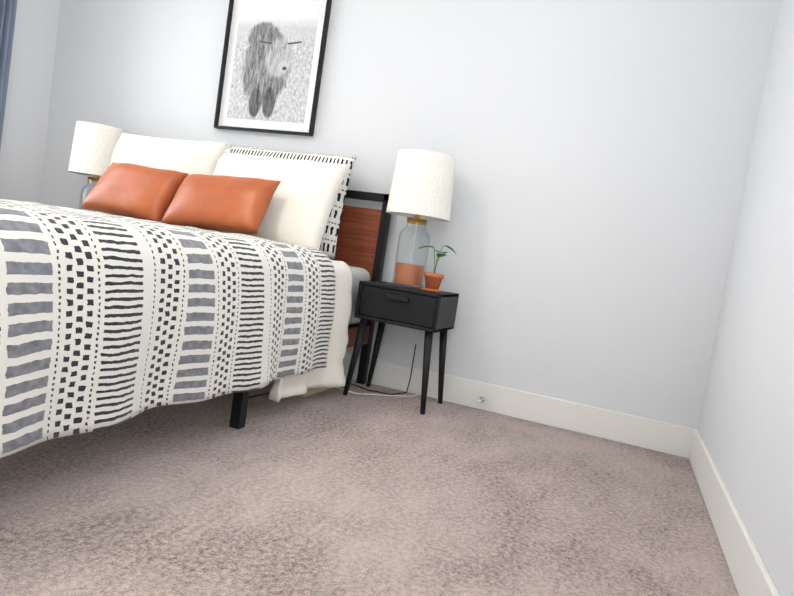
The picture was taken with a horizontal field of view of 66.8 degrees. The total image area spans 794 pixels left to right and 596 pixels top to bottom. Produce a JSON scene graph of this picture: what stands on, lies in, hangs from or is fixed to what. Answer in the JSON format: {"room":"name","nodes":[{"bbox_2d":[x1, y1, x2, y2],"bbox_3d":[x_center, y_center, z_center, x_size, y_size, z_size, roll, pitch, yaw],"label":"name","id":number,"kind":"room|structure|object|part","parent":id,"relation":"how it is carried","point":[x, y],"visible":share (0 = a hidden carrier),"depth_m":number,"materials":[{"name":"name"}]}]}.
{"room":"bedroom","nodes":[
{"label":"bedroom","id":0,"kind":"room"},
{"bbox_2d":[0,0,60,202],"bbox_3d":[-2.864,-1.409,2.320,0.085,2.950,3.380,10,4,20],"label":"wall","id":1,"kind":"structure","parent":0,"point":[24,133],"depth_m":3.76,"materials":[{"name":"white paint"}]},
{"bbox_2d":[0,0,16,147],"bbox_3d":[-2.542,-1.102,3.004,0.127,2.300,1.255,10,4,20],"label":"curtains","id":2,"kind":"object","parent":1,"relation":"attached to","point":[8,8],"visible":1,"depth_m":3.48,"materials":[{"name":"blue fabric"}]},
{"bbox_2d":[0,377,738,595],"bbox_3d":[-1.198,0.433,1.712,4.320,0.100,3.680,10,4,20],"label":"floor","id":3,"kind":"structure","parent":0,"point":[334,491],"depth_m":1.59,"materials":[{"name":"carpet"}]},
{"bbox_2d":[0,132,390,457],"bbox_3d":[-1.196,-0.231,2.274,1.766,1.129,2.250,10,4,20],"label":"bed","id":4,"kind":"object","parent":3,"relation":"on","point":[171,271],"visible":1,"depth_m":1.79,"materials":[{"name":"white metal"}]},
{"bbox_2d":[92,132,228,237],"bbox_3d":[-1.258,-0.611,3.176,0.720,0.520,0.177,10,-10,20],"label":"pillow","id":5,"kind":"object","parent":4,"relation":"on","point":[184,156],"depth_m":3.09,"materials":[{"name":"white"}]},
{"bbox_2d":[183,151,351,257],"bbox_3d":[-0.640,-0.476,2.926,0.760,0.500,0.180,10,-20,20],"label":"pillow","id":6,"kind":"object","parent":4,"relation":"on","point":[300,207],"depth_m":2.81,"materials":[{"name":"white"}]},
{"bbox_2d":[249,331,423,398],"bbox_3d":[-0.237,0.275,2.655,0.525,0.360,0.874,10,4,20],"label":"cables","id":7,"kind":"object","parent":3,"relation":"on","point":[311,391],"visible":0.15,"depth_m":2.84,"materials":[{"name":"beige plastic"}]},
{"bbox_2d":[343,281,458,414],"bbox_3d":[0.021,0.215,2.817,0.404,0.536,0.309,10,4,20],"label":"nightstand","id":8,"kind":"object","parent":3,"relation":"on","point":[383,303],"visible":1,"depth_m":2.70,"materials":[{"name":"black wood"}]},
{"bbox_2d":[386,149,455,288],"bbox_3d":[0.094,-0.356,2.801,0.300,0.611,0.300,10,4,20],"label":"lamp","id":9,"kind":"object","parent":8,"relation":"on","point":[421,191],"visible":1,"depth_m":2.68,"materials":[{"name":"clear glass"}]},
{"bbox_3d":[0.118,-0.518,2.789,0.300,0.283,0.300,10,4,20],"label":"lamp shade","id":10,"kind":"part","parent":9,"relation":"part of","materials":[{"name":"fabric"}]},
{"bbox_2d":[418,245,455,292],"bbox_3d":[0.180,-0.136,2.739,0.156,0.213,0.171,10,4,20],"label":"plant","id":11,"kind":"object","parent":8,"relation":"on","point":[433,281],"visible":1,"depth_m":2.69,"materials":[{"name":"green plant"}]},
{"bbox_3d":[-1.850,-0.120,3.527,0.396,0.536,0.309,10,4,20],"label":"nightstand","id":12,"kind":"object","parent":3,"relation":"on","visible":0},
{"bbox_2d":[68,121,127,210],"bbox_3d":[-1.743,-0.684,3.493,0.300,0.611,0.300,10,4,20],"label":"lamp","id":13,"kind":"object","parent":12,"relation":"on","point":[93,146],"visible":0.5,"depth_m":3.35,"materials":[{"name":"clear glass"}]},
{"bbox_3d":[-1.719,-0.846,3.481,0.300,0.283,0.300,10,4,20],"label":"lamp shade","id":14,"kind":"part","parent":13,"relation":"part of","materials":[{"name":"fabric"}]},
{"bbox_2d":[39,0,778,429],"bbox_3d":[-0.341,-1.097,3.250,4.320,2.950,0.150,10,4,20],"label":"wall","id":15,"kind":"structure","parent":0,"point":[599,150],"depth_m":2.81,"materials":[{"name":"white paint"}]},
{"bbox_2d":[213,0,331,135],"bbox_3d":[-0.686,-1.280,3.276,0.627,0.745,0.036,10,4,20],"label":"picture frame","id":16,"kind":"object","parent":15,"relation":"attached to","point":[272,66],"visible":0.96,"depth_m":3.28,"materials":[{"name":"white paper"}]},
{"bbox_2d":[477,397,484,403],"bbox_3d":[0.398,0.487,2.856,0.024,0.024,0.076,10,4,20],"label":"doorstop","id":17,"kind":"object","parent":15,"relation":"attached to","point":[480,400],"visible":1,"depth_m":2.86,"materials":[{"name":"silver metal"}]},
{"bbox_2d":[343,352,690,456],"bbox_3d":[-0.581,0.295,3.274,4.020,0.130,0.017,10,4,20],"label":"baseboard","id":18,"kind":"structure","parent":15,"relation":"attached to","point":[659,436],"depth_m":2.80,"materials":[{"name":"white wood"}]},
{"bbox_2d":[698,0,793,595],"bbox_3d":[0.952,-0.727,0.872,0.150,2.950,3.380,10,4,20],"label":"wall","id":19,"kind":"structure","parent":0,"point":[746,427],"depth_m":1.80,"materials":[{"name":"white paint"}]},
{"bbox_2d":[683,428,779,595],"bbox_3d":[0.668,0.650,1.008,0.014,0.130,3.330,10,4,20],"label":"baseboard","id":20,"kind":"structure","parent":19,"relation":"attached to","point":[750,574],"depth_m":1.63,"materials":[{"name":"white wood"}]}
]}

